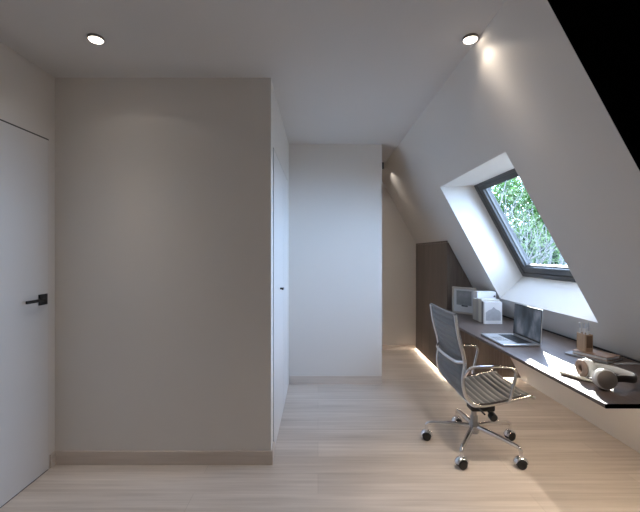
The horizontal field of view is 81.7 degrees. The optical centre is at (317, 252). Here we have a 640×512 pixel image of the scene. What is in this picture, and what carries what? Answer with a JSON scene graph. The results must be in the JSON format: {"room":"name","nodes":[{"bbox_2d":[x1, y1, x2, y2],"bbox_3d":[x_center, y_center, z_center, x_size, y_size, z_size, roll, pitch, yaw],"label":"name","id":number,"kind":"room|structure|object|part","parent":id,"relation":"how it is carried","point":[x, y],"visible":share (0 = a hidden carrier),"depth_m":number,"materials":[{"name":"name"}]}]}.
{"room":"home office","nodes":[
{"label":"home office","id":0,"kind":"room"},
{"bbox_2d":[0,42,54,468],"bbox_3d":[-1.755,0.116,0.492,0.120,2.488,3.785,0,0,0],"label":"wall","id":1,"kind":"structure","parent":0,"point":[27,92],"depth_m":2.29,"materials":[{"name":"paint"}]},
{"bbox_2d":[0,119,48,507],"bbox_3d":[-1.678,0.323,1.858,0.034,2.075,0.936,0,0,0],"label":"door","id":2,"kind":"structure","parent":1,"relation":"in","point":[23,152],"depth_m":2.11,"materials":[{"name":"white paint"}]},
{"bbox_3d":[-1.672,0.285,2.193,0.022,0.020,0.157,0,0,0],"label":"lever","id":3,"kind":"part","parent":2,"relation":"part of","materials":[{"name":"black metal"}]},
{"bbox_3d":[-1.687,0.285,2.270,0.009,0.066,0.066,0,0,0],"label":"handle","id":4,"kind":"part","parent":2,"relation":"part of","materials":[{"name":"black metal"}]},
{"bbox_2d":[49,451,55,467],"bbox_3d":[-1.689,1.317,2.360,0.012,0.087,0.051,0,0,0],"label":"baseboard","id":5,"kind":"structure","parent":1,"relation":"attached to","point":[52,457],"depth_m":2.35,"materials":[{"name":"brown wood"}]},
{"bbox_2d":[55,78,288,450],"bbox_3d":[-1.059,0.116,3.113,1.512,2.488,1.456,0,0,0],"label":"wall","id":6,"kind":"structure","parent":0,"point":[164,186],"depth_m":2.38,"materials":[{"name":"paint"}]},
{"bbox_2d":[56,451,272,464],"bbox_3d":[-0.987,1.317,2.379,1.392,0.087,0.012,0,0,0],"label":"baseboard","id":7,"kind":"structure","parent":6,"relation":"attached to","point":[62,457],"depth_m":2.37,"materials":[{"name":"brown wood"}]},
{"bbox_2d":[271,442,274,460],"bbox_3d":[-0.297,1.317,2.442,0.012,0.087,0.115,0,0,0],"label":"baseboard","id":8,"kind":"structure","parent":6,"relation":"attached to","point":[273,444],"depth_m":2.43,"materials":[{"name":"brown wood"}]},
{"bbox_2d":[273,148,286,444],"bbox_3d":[-0.286,0.324,3.061,0.034,2.073,1.121,0,0,0],"label":"door","id":9,"kind":"structure","parent":6,"relation":"in","point":[279,178],"depth_m":2.87,"materials":[{"name":"white paint"}]},
{"bbox_2d":[0,0,505,163],"bbox_3d":[0.492,-1.208,1.900,4.615,0.160,6.800,0,0,0],"label":"ceiling","id":10,"kind":"structure","parent":0,"point":[340,71],"depth_m":2.00,"materials":[{"name":"paint"}]},
{"bbox_2d":[87,33,104,43],"bbox_3d":[-1.162,-1.117,1.936,0.078,0.023,0.078,0,0,0],"label":"recessed light","id":11,"kind":"object","parent":10,"relation":"in","point":[95,38],"visible":1,"depth_m":1.92,"materials":[{"name":"grey"}]},
{"bbox_2d":[462,33,477,43],"bbox_3d":[0.797,-1.117,1.936,0.078,0.023,0.078,0,0,0],"label":"recessed light","id":12,"kind":"object","parent":10,"relation":"in","point":[470,38],"visible":1,"depth_m":1.92,"materials":[{"name":"grey plastic"}]},
{"bbox_2d":[0,350,639,511],"bbox_3d":[0.492,1.410,1.900,4.615,0.100,6.800,0,0,0],"label":"floor","id":13,"kind":"structure","parent":0,"point":[339,447],"depth_m":2.31,"materials":[{"name":"brown wood"}]},
{"bbox_2d":[416,241,520,378],"bbox_3d":[1.770,0.614,4.571,0.790,1.492,1.254,0,0,0],"label":"storage cabinet","id":14,"kind":"object","parent":13,"relation":"on","point":[438,269],"visible":0.63,"depth_m":4.22,"materials":[{"name":"brown wood"}]},
{"bbox_3d":[1.385,0.612,4.885,0.020,1.446,0.625,0,0,0],"label":"door","id":15,"kind":"part","parent":14,"relation":"part of","materials":[{"name":"brown wood"}]},
{"bbox_3d":[1.378,-0.122,4.571,0.006,0.020,1.254,0,0,0],"label":"panel","id":16,"kind":"part","parent":14,"relation":"part of","materials":[{"name":"brown wood"}]},
{"bbox_3d":[1.385,0.612,4.257,0.020,1.446,0.626,0,0,0],"label":"door","id":17,"kind":"part","parent":14,"relation":"part of","materials":[{"name":"brown wood"}]},
{"bbox_3d":[1.776,0.610,3.954,0.778,1.440,0.020,0,0,0],"label":"panel","id":18,"kind":"part","parent":14,"relation":"part of","materials":[{"name":"brown wood"}]},
{"bbox_2d":[420,303,535,469],"bbox_3d":[1.096,0.873,2.631,0.698,0.975,0.642,0,0,0],"label":"office chair","id":19,"kind":"object","parent":13,"relation":"on","point":[482,391],"visible":1,"depth_m":2.54,"materials":[{"name":"grey fabric"}]},
{"bbox_2d":[420,429,432,436],"bbox_3d":[0.792,1.307,2.699,0.090,0.044,0.048,0,0,14],"label":"hood","id":20,"kind":"object","parent":19,"relation":"attached to","point":[425,432],"depth_m":2.68,"materials":[{"name":"silver metal"}]},
{"bbox_3d":[0.870,0.396,2.600,0.022,0.021,0.502,0,0,0],"label":"rail","id":21,"kind":"part","parent":19,"relation":"part of","materials":[{"name":"grey fabric"}]},
{"bbox_3d":[0.928,1.250,2.654,0.313,0.104,0.033,0,0,18],"label":"leg","id":22,"kind":"part","parent":19,"relation":"part of","materials":[{"name":"silver metal"}]},
{"bbox_3d":[0.907,0.662,2.600,0.094,0.538,0.486,0,0,0],"label":"backrest","id":23,"kind":"part","parent":19,"relation":"part of","materials":[{"name":"grey fabric"}]},
{"bbox_2d":[451,416,462,421],"bbox_3d":[1.096,1.307,2.920,0.090,0.044,0.048,0,0,-12],"label":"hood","id":24,"kind":"object","parent":19,"relation":"attached to","point":[455,418],"depth_m":2.90,"materials":[{"name":"silver metal"}]},
{"bbox_2d":[454,455,468,464],"bbox_3d":[0.908,1.307,2.341,0.090,0.044,0.048,0,0,-10],"label":"hood","id":25,"kind":"object","parent":19,"relation":"attached to","point":[459,460],"depth_m":2.32,"materials":[{"name":"silver metal"}]},
{"bbox_3d":[1.096,1.250,2.776,0.033,0.104,0.313,0,0,0],"label":"leg","id":26,"kind":"part","parent":19,"relation":"part of","materials":[{"name":"silver metal"}]},
{"bbox_3d":[1.121,0.686,2.851,0.522,0.589,0.021,0,0,0],"label":"rail","id":27,"kind":"part","parent":19,"relation":"part of","materials":[{"name":"silver metal"}]},
{"bbox_3d":[0.993,1.250,2.458,0.033,0.104,0.313,0,0,36],"label":"leg","id":28,"kind":"part","parent":19,"relation":"part of","materials":[{"name":"silver metal"}]},
{"bbox_3d":[1.085,0.830,2.870,0.330,0.250,0.041,0,0,0],"label":"armrest","id":29,"kind":"part","parent":19,"relation":"part of","materials":[{"name":"silver metal"}]},
{"bbox_3d":[1.159,0.944,2.600,0.430,0.075,0.486,0,0,0],"label":"seat","id":30,"kind":"part","parent":19,"relation":"part of","materials":[{"name":"grey fabric"}]},
{"bbox_3d":[1.085,0.830,2.330,0.330,0.250,0.041,0,0,0],"label":"armrest","id":31,"kind":"part","parent":19,"relation":"part of","materials":[{"name":"silver metal"}]},
{"bbox_3d":[1.170,1.096,2.501,0.052,0.057,0.100,0,0,0],"label":"tension knob","id":32,"kind":"part","parent":19,"relation":"part of","materials":[{"name":"black plastic"}]},
{"bbox_3d":[1.121,0.686,2.349,0.522,0.589,0.021,0,0,0],"label":"rail","id":33,"kind":"part","parent":19,"relation":"part of","materials":[{"name":"silver metal"}]},
{"bbox_3d":[1.264,1.250,2.654,0.313,0.104,0.033,0,0,-18],"label":"leg","id":34,"kind":"part","parent":19,"relation":"part of","materials":[{"name":"silver metal"}]},
{"bbox_3d":[1.200,1.250,2.458,0.033,0.104,0.313,0,0,-36],"label":"leg","id":35,"kind":"part","parent":19,"relation":"part of","materials":[{"name":"silver metal"}]},
{"bbox_2d":[504,429,515,436],"bbox_3d":[1.400,1.307,2.699,0.090,0.044,0.048,0,0,-15],"label":"hood","id":36,"kind":"object","parent":19,"relation":"attached to","point":[508,432],"depth_m":2.68,"materials":[{"name":"silver metal"}]},
{"bbox_2d":[513,455,528,464],"bbox_3d":[1.284,1.307,2.341,0.090,0.044,0.048,0,0,8],"label":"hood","id":37,"kind":"object","parent":19,"relation":"attached to","point":[520,459],"depth_m":2.32,"materials":[{"name":"silver metal"}]},
{"bbox_2d":[289,144,381,383],"bbox_3d":[0.120,0.116,3.911,1.087,2.488,0.140,0,0,0],"label":"wall","id":38,"kind":"structure","parent":0,"point":[335,190],"depth_m":3.84,"materials":[{"name":"paint"}]},
{"bbox_2d":[290,376,381,383],"bbox_3d":[0.186,1.317,3.835,0.955,0.087,0.012,0,0,0],"label":"baseboard","id":39,"kind":"structure","parent":38,"relation":"attached to","point":[293,379],"depth_m":3.83,"materials":[{"name":"brown wood"}]},
{"bbox_2d":[382,181,416,349],"bbox_3d":[0.964,0.116,5.250,2.773,2.488,0.100,0,0,0],"label":"wall","id":40,"kind":"structure","parent":0,"point":[398,244],"depth_m":5.20,"materials":[{"name":"paint"}]},
{"bbox_2d":[382,345,414,349],"bbox_3d":[0.534,1.325,5.194,1.651,0.070,0.012,0,0,0],"label":"baseboard","id":41,"kind":"structure","parent":40,"relation":"attached to","point":[384,347],"depth_m":5.19,"materials":[{"name":"brown wood"}]},
{"bbox_2d":[382,0,639,452],"bbox_3d":[1.688,0.056,3.358,1.825,2.608,3.783,0,0,0],"label":"wall","id":42,"kind":"structure","parent":0,"point":[522,98],"depth_m":2.08,"materials":[{"name":"paint"}]},
{"bbox_2d":[474,168,575,281],"bbox_3d":[1.695,-0.222,2.807,0.545,0.908,1.206,0,0,0],"label":"window","id":43,"kind":"structure","parent":42,"relation":"in","point":[543,271],"depth_m":3.29,"materials":[{"name":"grey metal"}]},
{"bbox_2d":[447,309,639,408],"bbox_3d":[1.499,0.677,2.704,0.717,0.166,2.474,0,0,0],"label":"desk","id":44,"kind":"object","parent":42,"relation":"attached to","point":[548,359],"visible":0.52,"depth_m":2.05,"materials":[{"name":"brown wood"}]},
{"bbox_2d":[452,286,476,314],"bbox_3d":[1.441,0.469,3.648,0.022,0.261,0.250,0,0,-38],"label":"picture frame","id":45,"kind":"object","parent":44,"relation":"on","point":[462,297],"visible":0.73,"depth_m":3.65,"materials":[{"name":"beige"}]},
{"bbox_2d":[456,290,471,306],"bbox_3d":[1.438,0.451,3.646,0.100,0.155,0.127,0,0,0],"label":"print","id":46,"kind":"object","parent":45,"relation":"attached to","point":[463,297],"depth_m":3.64,"materials":[{"name":"grey paper"}]},
{"bbox_2d":[473,298,475,319],"bbox_3d":[1.484,0.504,3.334,0.152,0.189,0.064,0,0,0],"label":"book","id":47,"kind":"object","parent":44,"relation":"on","point":[474,299],"visible":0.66,"depth_m":3.33,"materials":[{"name":"beige paper"}]},
{"bbox_2d":[476,298,477,320],"bbox_3d":[1.482,0.500,3.271,0.152,0.197,0.057,0,0,0],"label":"book","id":48,"kind":"object","parent":44,"relation":"on","point":[476,298],"visible":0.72,"depth_m":3.28,"materials":[{"name":"grey paper"}]},
{"bbox_2d":[473,291,495,297],"bbox_3d":[1.538,0.476,3.416,0.169,0.245,0.092,0,0,0],"label":"file box","id":49,"kind":"object","parent":44,"relation":"on","point":[476,294],"visible":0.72,"depth_m":3.37,"materials":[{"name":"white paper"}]},
{"bbox_2d":[478,298,499,322],"bbox_3d":[1.482,0.498,3.208,0.156,0.202,0.061,0,0,0],"label":"book","id":50,"kind":"object","parent":44,"relation":"on","point":[480,300],"visible":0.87,"depth_m":3.20,"materials":[{"name":"beige paper"}]},
{"bbox_2d":[482,301,497,322],"bbox_3d":[1.476,0.506,3.161,0.145,0.185,0.029,0,0,0],"label":"book","id":51,"kind":"object","parent":44,"relation":"on","point":[482,301],"visible":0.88,"depth_m":3.15,"materials":[{"name":"grey paper"}]},
{"bbox_2d":[483,302,501,323],"bbox_3d":[1.477,0.505,3.130,0.150,0.187,0.027,0,0,0],"label":"book","id":52,"kind":"object","parent":44,"relation":"on","point":[492,311],"visible":1,"depth_m":3.12,"materials":[{"name":"white paper"}]},
{"bbox_2d":[486,307,500,320],"bbox_3d":[1.477,0.512,3.117,0.126,0.115,0.001,0,0,0],"label":"picture","id":53,"kind":"object","parent":52,"relation":"attached to","point":[492,313],"depth_m":3.12},
{"bbox_2d":[481,303,542,346],"bbox_3d":[1.313,0.482,2.533,0.254,0.234,0.335,0,0,0],"label":"laptop","id":54,"kind":"object","parent":44,"relation":"on","point":[527,327],"visible":1,"depth_m":2.50,"materials":[{"name":"silver metal"}]},
{"bbox_3d":[1.431,0.476,2.533,0.018,0.224,0.335,0,0,0],"label":"lid","id":55,"kind":"part","parent":54,"relation":"part of","materials":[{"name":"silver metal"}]},
{"bbox_2d":[559,371,592,381],"bbox_3d":[1.236,0.591,1.767,0.028,0.017,0.149,0,0,-24],"label":"pencil","id":56,"kind":"object","parent":44,"relation":"on","point":[560,372],"visible":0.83,"depth_m":1.76,"materials":[{"name":"beige wood"}]},
{"bbox_2d":[564,351,622,363],"bbox_3d":[1.585,0.595,2.135,0.165,0.010,0.225,0,0,-28],"label":"notebook","id":57,"kind":"object","parent":44,"relation":"on","point":[571,353],"visible":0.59,"depth_m":2.07,"materials":[{"name":"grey paper"}]},
{"bbox_2d":[573,349,619,360],"bbox_3d":[1.590,0.579,2.120,0.125,0.020,0.185,0,0,-24],"label":"notebook","id":58,"kind":"object","parent":57,"relation":"on","point":[605,356],"visible":0.74,"depth_m":2.08,"materials":[{"name":"brown paper"}]},
{"bbox_2d":[577,332,592,351],"bbox_3d":[1.562,0.519,2.166,0.044,0.098,0.075,0,0,0],"label":"pen holder","id":59,"kind":"object","parent":58,"relation":"on","point":[584,342],"visible":0.91,"depth_m":2.14,"materials":[{"name":"brown wood"}]},
{"bbox_2d":[575,358,637,389],"bbox_3d":[1.337,0.554,1.712,0.241,0.089,0.234,0,0,0],"label":"headphones","id":60,"kind":"object","parent":44,"relation":"on","point":[603,376],"visible":1,"depth_m":1.65,"materials":[{"name":"white plastic"}]},
{"bbox_2d":[575,358,595,377],"bbox_3d":[1.290,0.554,1.784,0.064,0.088,0.089,0,0,0],"label":"ear cup","id":61,"kind":"object","parent":60,"relation":"on","point":[585,367],"depth_m":1.76,"materials":[{"name":"white plastic"}]},
{"bbox_2d":[592,368,617,389],"bbox_3d":[1.262,0.554,1.630,0.090,0.089,0.071,0,0,0],"label":"ear cup","id":62,"kind":"object","parent":60,"relation":"on","point":[605,379],"depth_m":1.61,"materials":[{"name":"white plastic"}]},
{"bbox_2d":[594,363,634,375],"bbox_3d":[1.390,0.556,1.710,0.121,0.047,0.210,0,0,9],"label":"headband","id":63,"kind":"object","parent":60,"relation":"on","point":[623,372],"depth_m":1.77,"materials":[{"name":"white plastic"}]},
{"bbox_2d":[613,363,639,364],"bbox_3d":[1.665,0.598,1.998,0.130,0.003,0.027,0,0,0],"label":"ruler","id":64,"kind":"object","parent":44,"relation":"on","point":[613,363],"visible":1,"depth_m":2.00,"materials":[{"name":"grey"}]},
{"bbox_2d":[548,0,639,170],"bbox_3d":[1.771,0.116,1.461,1.859,2.488,0.012,0,0,0],"label":"wall","id":65,"kind":"structure","parent":0,"point":[604,35],"depth_m":1.46,"materials":[{"name":"black"}]},
{"label":"outside","id":66,"kind":"structure","parent":0,"visible":0},
{"bbox_3d":[25.000,4.610,35.000,70.000,0.100,90.000,0,0,0],"label":"ground","id":67,"kind":"structure","parent":66,"visible":0},
{"bbox_2d":[491,177,564,264],"bbox_3d":[5.120,1.252,8.277,6.289,6.644,2.894,0,0,-37],"label":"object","id":68,"kind":"object","parent":67,"relation":"on","point":[549,254],"visible":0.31,"depth_m":7.77,"materials":[{"name":"green plant"}]},
{"bbox_2d":[490,178,565,264],"bbox_3d":[8.287,0.231,15.586,9.581,8.678,6.111,0,0,-4],"label":"tree","id":69,"kind":"object","parent":67,"relation":"on","point":[515,182],"visible":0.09,"depth_m":15.31,"materials":[{"name":"green plant"}]},
{"bbox_2d":[513,220,563,264],"bbox_3d":[11.149,0.799,20.718,6.739,7.536,6.186,0,0,-24],"label":"bush","id":70,"kind":"object","parent":67,"relation":"on","point":[518,235],"visible":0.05,"depth_m":19.25,"materials":[{"name":"green plant"}]}
]}

